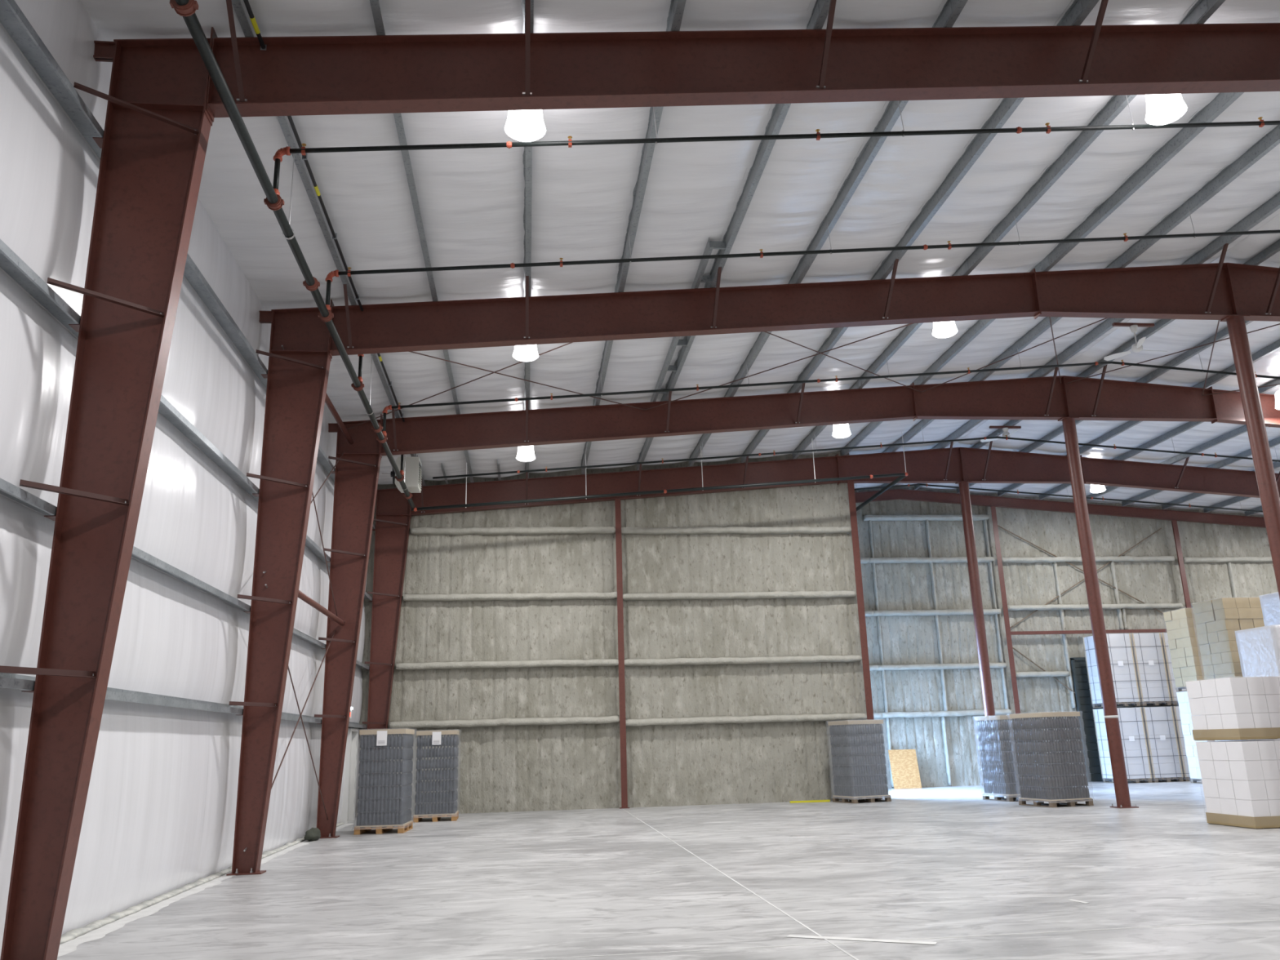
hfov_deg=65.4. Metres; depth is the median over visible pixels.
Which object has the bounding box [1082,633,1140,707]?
pallet
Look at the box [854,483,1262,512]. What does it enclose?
pipe
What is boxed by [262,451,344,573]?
rod
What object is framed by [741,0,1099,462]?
purlin
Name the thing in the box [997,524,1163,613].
rod
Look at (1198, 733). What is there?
tray
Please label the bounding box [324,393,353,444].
pipe
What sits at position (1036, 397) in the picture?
beam
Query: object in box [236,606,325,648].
wall girt
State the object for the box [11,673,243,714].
beam
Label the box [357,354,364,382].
branch
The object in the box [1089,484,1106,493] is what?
lamp
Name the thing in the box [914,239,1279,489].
purlin
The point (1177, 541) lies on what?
wall post
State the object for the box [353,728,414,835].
pallet
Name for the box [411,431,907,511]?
pipe
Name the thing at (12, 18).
beam
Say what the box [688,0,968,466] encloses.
purlin
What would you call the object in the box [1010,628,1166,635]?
door frame
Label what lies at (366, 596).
wall girt
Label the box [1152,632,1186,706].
pallet
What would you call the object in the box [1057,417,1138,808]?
column
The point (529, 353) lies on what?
lamp
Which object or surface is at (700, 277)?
purlin
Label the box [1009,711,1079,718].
tray
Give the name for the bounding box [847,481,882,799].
wall post
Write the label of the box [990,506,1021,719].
wall post
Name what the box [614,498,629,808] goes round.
wall post
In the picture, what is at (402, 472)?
branch
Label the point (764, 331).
rod
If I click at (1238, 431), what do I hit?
purlin
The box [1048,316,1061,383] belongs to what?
rod
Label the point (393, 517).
column
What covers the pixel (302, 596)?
pipe
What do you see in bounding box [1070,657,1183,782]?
door
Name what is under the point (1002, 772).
pallet
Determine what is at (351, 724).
wall girt
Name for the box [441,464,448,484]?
stub
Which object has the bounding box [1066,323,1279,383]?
rod
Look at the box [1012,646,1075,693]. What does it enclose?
rod
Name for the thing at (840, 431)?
lamp
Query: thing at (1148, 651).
pallet
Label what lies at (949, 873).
floor
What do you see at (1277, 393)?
lamp
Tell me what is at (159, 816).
wall
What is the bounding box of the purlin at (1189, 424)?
[1039,378,1279,500]
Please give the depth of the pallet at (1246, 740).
23.52 m
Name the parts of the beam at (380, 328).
plate, plate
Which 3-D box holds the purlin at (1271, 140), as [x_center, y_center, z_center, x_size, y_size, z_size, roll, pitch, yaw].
[8.925,-4.280,17.245,0.171,0.198,36.480,0,-15,-6]
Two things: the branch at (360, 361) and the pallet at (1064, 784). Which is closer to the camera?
the branch at (360, 361)
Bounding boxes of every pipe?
[169,0,415,508]
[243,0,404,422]
[272,94,1279,195]
[297,590,345,626]
[324,209,1279,310]
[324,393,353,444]
[382,348,1279,435]
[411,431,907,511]
[432,426,1279,479]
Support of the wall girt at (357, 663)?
attached to the column at (393, 517)
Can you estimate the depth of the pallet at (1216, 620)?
23.79 m
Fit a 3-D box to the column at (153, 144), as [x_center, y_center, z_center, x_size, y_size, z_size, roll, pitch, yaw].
[-4.799,-0.413,8.847,1.142,8.854,0.914,0,-15,-6]
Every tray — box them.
[354,820,412,827]
[359,728,414,735]
[413,810,457,816]
[416,729,459,735]
[827,720,883,725]
[832,795,890,797]
[974,715,1031,720]
[982,792,1020,795]
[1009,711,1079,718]
[1018,797,1092,800]
[1191,727,1279,740]
[1205,812,1279,828]
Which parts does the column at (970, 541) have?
cap plate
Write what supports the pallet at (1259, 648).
on the pallet
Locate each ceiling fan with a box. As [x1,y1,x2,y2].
[980,426,1022,442]
[1103,322,1167,360]
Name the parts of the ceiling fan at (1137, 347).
blade, motor, blade, blade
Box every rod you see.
[243,630,335,851]
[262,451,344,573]
[264,583,328,819]
[281,345,337,616]
[346,342,573,429]
[410,351,645,410]
[645,323,913,410]
[764,331,921,392]
[921,317,1107,392]
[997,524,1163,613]
[1009,528,1161,628]
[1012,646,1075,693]
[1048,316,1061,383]
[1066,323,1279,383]
[1201,320,1219,395]
[1202,383,1279,395]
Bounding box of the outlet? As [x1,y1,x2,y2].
[273,188,279,195]
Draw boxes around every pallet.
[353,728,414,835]
[413,729,459,822]
[827,720,891,803]
[974,715,1035,801]
[1009,711,1093,807]
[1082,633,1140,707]
[1093,706,1152,782]
[1129,632,1171,706]
[1141,706,1183,782]
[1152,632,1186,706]
[1163,608,1204,691]
[1172,706,1200,781]
[1176,691,1214,783]
[1191,597,1264,679]
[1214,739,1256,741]
[1234,624,1279,677]
[1258,591,1279,626]
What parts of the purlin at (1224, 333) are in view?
lap plate, lap plate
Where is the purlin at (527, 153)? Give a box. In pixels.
[521,0,533,478]
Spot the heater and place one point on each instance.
(412, 466)
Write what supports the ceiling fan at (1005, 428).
hanging from the purlin at (1273, 248)
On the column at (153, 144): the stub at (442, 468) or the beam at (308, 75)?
the beam at (308, 75)
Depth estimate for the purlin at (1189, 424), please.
28.73 m
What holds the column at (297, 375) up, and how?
on the floor
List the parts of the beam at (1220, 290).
plate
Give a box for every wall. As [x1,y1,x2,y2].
[0,0,368,959]
[355,451,869,817]
[854,486,1278,788]
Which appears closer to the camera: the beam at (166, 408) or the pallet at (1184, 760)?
the beam at (166, 408)
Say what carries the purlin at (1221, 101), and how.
on the beam at (1220, 290)
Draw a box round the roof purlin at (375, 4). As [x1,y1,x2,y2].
[369,0,474,482]
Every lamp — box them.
[504,109,546,142]
[512,344,538,361]
[515,445,535,462]
[832,423,851,438]
[932,320,957,337]
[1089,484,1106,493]
[1145,93,1186,125]
[1275,386,1279,409]
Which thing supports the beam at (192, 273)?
attached to the column at (297, 375)
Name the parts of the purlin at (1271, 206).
lap plate, lap plate, lap plate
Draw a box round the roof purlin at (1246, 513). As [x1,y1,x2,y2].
[1244,506,1262,515]
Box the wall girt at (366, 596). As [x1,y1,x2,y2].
[320,558,372,600]
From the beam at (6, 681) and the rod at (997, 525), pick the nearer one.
the beam at (6, 681)
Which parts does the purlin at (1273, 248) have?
lap plate, lap plate, lap plate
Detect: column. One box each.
[0,26,217,959]
[226,299,334,875]
[314,413,382,838]
[362,488,411,786]
[955,480,997,783]
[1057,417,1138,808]
[1220,315,1279,599]
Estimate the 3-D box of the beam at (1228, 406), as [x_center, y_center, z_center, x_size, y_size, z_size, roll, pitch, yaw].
[20.281,-1.473,24.773,12.335,1.865,1.030,0,-15,-6]
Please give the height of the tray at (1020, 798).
0.024 m
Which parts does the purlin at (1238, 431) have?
lap plate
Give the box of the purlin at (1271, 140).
[853,124,1279,484]
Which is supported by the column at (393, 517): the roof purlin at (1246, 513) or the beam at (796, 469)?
the beam at (796, 469)
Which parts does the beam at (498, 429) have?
plate, plate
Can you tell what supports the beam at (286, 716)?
attached to the column at (357, 472)
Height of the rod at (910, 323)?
0.571 m
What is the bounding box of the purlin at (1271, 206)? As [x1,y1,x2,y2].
[880,189,1279,488]
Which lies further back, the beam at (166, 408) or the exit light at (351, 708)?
the exit light at (351, 708)
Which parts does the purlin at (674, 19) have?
lap plate, lap plate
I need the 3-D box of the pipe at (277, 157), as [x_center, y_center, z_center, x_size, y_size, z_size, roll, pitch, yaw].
[11.507,-4.201,13.363,31.652,2.131,0.100,0,-15,-6]
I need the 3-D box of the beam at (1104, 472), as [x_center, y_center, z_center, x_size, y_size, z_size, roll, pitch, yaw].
[19.623,0.071,30.543,12.335,1.865,1.030,0,-15,-6]
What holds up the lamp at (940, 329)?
hanging from the purlin at (1202, 10)
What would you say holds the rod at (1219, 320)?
attached to the beam at (1220, 290)
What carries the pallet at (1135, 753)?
on the floor
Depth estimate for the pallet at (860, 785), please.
26.18 m
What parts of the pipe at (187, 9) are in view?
hanger rod, hanger rod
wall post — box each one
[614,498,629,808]
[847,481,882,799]
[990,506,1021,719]
[1171,520,1191,608]
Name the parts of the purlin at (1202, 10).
lap plate, lap plate, lap plate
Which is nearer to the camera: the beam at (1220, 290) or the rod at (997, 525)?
the beam at (1220, 290)
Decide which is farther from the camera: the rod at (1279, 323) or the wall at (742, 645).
the wall at (742, 645)
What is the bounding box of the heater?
[382,453,422,493]
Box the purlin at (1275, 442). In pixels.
[1121,436,1279,506]
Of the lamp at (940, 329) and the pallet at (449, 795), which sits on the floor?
the pallet at (449, 795)
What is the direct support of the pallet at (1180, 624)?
on the pallet at (1183, 700)
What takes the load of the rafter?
on the wall post at (1006, 615)
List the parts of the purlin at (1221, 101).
lap plate, lap plate, lap plate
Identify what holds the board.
on the floor
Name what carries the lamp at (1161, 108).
hanging from the purlin at (1202, 10)
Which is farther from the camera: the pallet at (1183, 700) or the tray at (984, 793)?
the pallet at (1183, 700)
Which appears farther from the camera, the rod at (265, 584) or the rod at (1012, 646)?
the rod at (1012, 646)
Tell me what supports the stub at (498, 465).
on the beam at (796, 469)
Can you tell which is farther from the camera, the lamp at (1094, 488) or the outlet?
the lamp at (1094, 488)
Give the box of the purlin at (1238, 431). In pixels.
[1086,424,1247,501]
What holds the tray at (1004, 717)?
on the pallet at (1002, 772)
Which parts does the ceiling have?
insulation panel, insulation panel, insulation panel, insulation panel, insulation panel, insulation panel, insulation panel, insulation panel, insulation panel, insulation panel, insulation panel, insulation panel, insulation panel, insulation panel, insulation panel, insulation panel, insulation panel, insulation panel, insulation panel, insulation panel, insulation panel, insulation panel, insulation panel, insulation panel, insulation panel, insulation panel, insulation panel, insulation panel, insulation panel, insulation panel, insulation panel, insulation panel, insulation panel, insulation panel, insulation panel, insulation panel, insulation panel, insulation panel, insulation panel, insulation panel, insulation panel, insulation panel, insulation panel, insulation panel, insulation panel, insulation panel, insulation panel, insulation panel, insulation panel, insulation panel, insulation panel, insulation panel, insulation panel, insulation panel, insulation panel, insulation panel, insulation panel, insulation panel, insulation panel, insulation panel, insulation panel, insulation panel, insulation panel, insulation panel, insulation panel, insulation panel, insulation panel, insulation panel, insulation panel, insulation panel, insulation panel, insulation panel, insulation panel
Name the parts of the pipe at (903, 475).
hanger rod, hanger rod, hanger rod, hanger rod, hanger rod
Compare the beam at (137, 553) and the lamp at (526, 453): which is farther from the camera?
the lamp at (526, 453)
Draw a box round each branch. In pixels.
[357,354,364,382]
[400,454,404,475]
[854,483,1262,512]
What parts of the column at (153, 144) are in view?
cap plate, plate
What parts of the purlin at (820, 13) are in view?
lap plate, lap plate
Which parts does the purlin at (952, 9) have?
lap plate, lap plate, lap plate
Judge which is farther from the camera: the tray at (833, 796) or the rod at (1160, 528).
the rod at (1160, 528)
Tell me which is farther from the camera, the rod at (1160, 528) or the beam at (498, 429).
the rod at (1160, 528)
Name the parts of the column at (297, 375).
plate, cap plate, plate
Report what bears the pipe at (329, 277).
attached to the pipe at (187, 9)
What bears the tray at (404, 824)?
on the pallet at (380, 806)
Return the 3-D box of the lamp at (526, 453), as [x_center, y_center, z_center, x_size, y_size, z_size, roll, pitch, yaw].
[-2.796,-0.777,24.427,0.472,0.630,0.472,0,-15,-6]
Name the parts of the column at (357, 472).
plate, cap plate, plate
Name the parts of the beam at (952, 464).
plate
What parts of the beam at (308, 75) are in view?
plate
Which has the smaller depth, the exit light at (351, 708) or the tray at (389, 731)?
the tray at (389, 731)
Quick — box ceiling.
[80,0,1279,515]
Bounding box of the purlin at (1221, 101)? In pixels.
[840,92,1244,455]
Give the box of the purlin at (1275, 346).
[997,339,1279,497]
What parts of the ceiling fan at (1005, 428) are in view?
blade, motor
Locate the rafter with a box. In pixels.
[854,488,1266,528]
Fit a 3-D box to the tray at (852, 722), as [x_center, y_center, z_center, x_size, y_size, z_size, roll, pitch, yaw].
[5.782,6.510,26.768,1.110,0.100,0.960,4,-16,-22]
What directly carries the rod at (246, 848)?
attached to the column at (297, 375)
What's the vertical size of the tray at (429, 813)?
0.024 m
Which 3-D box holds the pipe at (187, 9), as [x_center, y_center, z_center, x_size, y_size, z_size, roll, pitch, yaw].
[-4.220,-3.486,12.008,0.249,1.198,28.750,0,-15,-7]
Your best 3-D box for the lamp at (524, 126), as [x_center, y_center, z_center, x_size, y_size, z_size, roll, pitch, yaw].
[-1.316,-4.248,11.454,0.472,0.630,0.472,0,-15,-6]
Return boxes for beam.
[0,0,103,137]
[0,239,80,324]
[0,478,57,515]
[0,672,35,690]
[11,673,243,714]
[34,509,250,611]
[58,320,259,493]
[82,134,267,373]
[205,0,1279,121]
[228,704,322,723]
[244,489,330,560]
[253,371,335,471]
[328,258,1040,358]
[379,382,916,457]
[410,453,839,517]
[837,440,1085,484]
[913,364,1217,423]
[1034,243,1279,321]
[1081,457,1279,497]
[1211,386,1279,427]
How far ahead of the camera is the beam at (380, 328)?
17.17 m
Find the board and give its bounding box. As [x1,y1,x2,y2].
[888,749,921,789]
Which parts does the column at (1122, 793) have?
cap plate, plate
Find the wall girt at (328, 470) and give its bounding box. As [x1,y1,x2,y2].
[324,468,375,528]
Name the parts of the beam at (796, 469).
plate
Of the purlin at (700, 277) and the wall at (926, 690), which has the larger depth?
the wall at (926, 690)
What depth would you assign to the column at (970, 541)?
28.83 m
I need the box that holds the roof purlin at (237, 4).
[231,0,426,486]
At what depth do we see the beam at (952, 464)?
29.93 m
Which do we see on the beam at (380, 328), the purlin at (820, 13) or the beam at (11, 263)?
the purlin at (820, 13)
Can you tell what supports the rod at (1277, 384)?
attached to the beam at (1036, 397)
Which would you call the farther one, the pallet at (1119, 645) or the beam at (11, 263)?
the pallet at (1119, 645)
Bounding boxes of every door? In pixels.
[339,728,358,823]
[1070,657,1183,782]
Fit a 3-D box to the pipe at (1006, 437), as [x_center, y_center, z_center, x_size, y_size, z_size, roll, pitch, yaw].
[10.143,-0.719,27.512,31.154,1.559,0.083,0,-15,-6]
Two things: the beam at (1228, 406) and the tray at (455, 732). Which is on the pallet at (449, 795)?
the tray at (455, 732)
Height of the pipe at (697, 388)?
2.131 m
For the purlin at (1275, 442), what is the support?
on the beam at (1104, 472)
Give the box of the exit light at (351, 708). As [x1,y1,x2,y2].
[349,706,353,718]
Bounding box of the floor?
[57,778,1279,959]
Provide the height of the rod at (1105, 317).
0.330 m
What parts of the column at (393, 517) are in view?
cap plate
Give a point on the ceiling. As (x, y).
(471, 201)
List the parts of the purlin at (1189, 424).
lap plate, lap plate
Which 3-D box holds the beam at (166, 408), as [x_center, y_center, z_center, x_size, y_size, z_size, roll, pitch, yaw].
[-5.713,-0.672,12.506,0.232,0.154,6.474,0,-15,-6]
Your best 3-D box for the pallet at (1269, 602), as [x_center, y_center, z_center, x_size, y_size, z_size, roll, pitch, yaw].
[14.548,3.502,21.678,1.065,2.160,1.163,0,-15,-6]
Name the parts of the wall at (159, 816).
insulation panel, insulation panel, insulation panel, insulation panel, insulation panel, insulation panel, insulation panel, insulation panel, insulation panel, insulation panel, insulation panel, insulation panel, insulation panel, insulation panel, insulation panel, insulation panel, insulation panel, insulation panel, insulation panel, insulation panel, insulation panel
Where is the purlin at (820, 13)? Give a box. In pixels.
[636,0,830,470]
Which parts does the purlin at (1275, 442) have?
lap plate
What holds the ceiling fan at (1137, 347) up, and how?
hanging from the purlin at (1271, 206)
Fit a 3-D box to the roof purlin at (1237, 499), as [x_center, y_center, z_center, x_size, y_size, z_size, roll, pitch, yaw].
[22.409,-3.562,18.591,0.171,0.198,36.480,0,-15,-6]
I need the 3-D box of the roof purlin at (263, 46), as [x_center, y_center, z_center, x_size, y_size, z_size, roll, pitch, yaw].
[-4.007,-4.268,11.226,0.060,0.085,27.200,0,-15,-6]
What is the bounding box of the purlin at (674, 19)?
[580,0,685,474]
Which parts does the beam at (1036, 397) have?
plate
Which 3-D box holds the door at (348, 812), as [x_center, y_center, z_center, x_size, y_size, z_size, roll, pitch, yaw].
[-7.151,7.230,24.464,0.220,2.190,1.140,0,-15,-6]
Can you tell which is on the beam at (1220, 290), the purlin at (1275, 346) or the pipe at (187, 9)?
the purlin at (1275, 346)
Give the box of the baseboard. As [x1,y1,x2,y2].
[59,822,344,944]
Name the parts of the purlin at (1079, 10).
lap plate, lap plate, lap plate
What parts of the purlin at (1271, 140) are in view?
lap plate, lap plate, lap plate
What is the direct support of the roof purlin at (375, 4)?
on the beam at (380, 328)
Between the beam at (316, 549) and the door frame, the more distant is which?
the door frame
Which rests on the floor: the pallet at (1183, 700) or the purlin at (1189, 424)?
the pallet at (1183, 700)
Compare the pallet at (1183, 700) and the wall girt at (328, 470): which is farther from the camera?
the pallet at (1183, 700)
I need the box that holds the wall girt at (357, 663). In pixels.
[315,644,369,669]
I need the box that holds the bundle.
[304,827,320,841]
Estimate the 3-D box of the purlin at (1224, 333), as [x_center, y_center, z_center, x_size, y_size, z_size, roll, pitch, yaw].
[13.199,-4.272,17.731,0.171,0.198,36.480,0,-15,-6]
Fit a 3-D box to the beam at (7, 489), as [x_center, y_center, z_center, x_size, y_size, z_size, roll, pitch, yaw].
[-4.963,-0.545,5.903,0.232,0.154,6.294,0,-15,-6]
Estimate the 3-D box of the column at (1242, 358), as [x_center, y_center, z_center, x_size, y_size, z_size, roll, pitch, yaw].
[11.098,1.323,17.265,0.420,8.928,0.420,0,-15,-6]
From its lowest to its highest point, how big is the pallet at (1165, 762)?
2.340 m
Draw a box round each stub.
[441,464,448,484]
[497,462,501,479]
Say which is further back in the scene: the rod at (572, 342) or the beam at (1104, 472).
the beam at (1104, 472)
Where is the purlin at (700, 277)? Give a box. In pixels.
[650,237,725,401]
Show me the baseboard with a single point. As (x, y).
(73, 934)
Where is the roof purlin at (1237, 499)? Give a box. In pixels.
[1203,496,1251,512]
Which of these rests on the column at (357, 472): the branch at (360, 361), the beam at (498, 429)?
the beam at (498, 429)
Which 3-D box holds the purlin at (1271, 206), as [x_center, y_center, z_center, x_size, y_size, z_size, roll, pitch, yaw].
[10.462,-4.394,17.451,0.171,0.198,36.480,0,-15,-6]
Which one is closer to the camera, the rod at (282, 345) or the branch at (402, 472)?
the rod at (282, 345)
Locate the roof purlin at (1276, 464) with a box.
[1161,462,1279,509]
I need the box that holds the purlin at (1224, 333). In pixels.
[956,320,1253,493]
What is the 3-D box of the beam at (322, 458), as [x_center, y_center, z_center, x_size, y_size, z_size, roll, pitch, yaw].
[-6.445,-0.997,18.951,0.232,0.154,5.884,0,-15,-6]
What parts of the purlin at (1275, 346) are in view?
lap plate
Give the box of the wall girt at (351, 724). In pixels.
[311,715,367,728]
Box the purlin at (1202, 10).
[792,0,1225,459]
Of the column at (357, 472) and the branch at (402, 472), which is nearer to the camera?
the column at (357, 472)
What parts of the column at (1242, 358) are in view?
cap plate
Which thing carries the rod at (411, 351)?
attached to the beam at (498, 429)

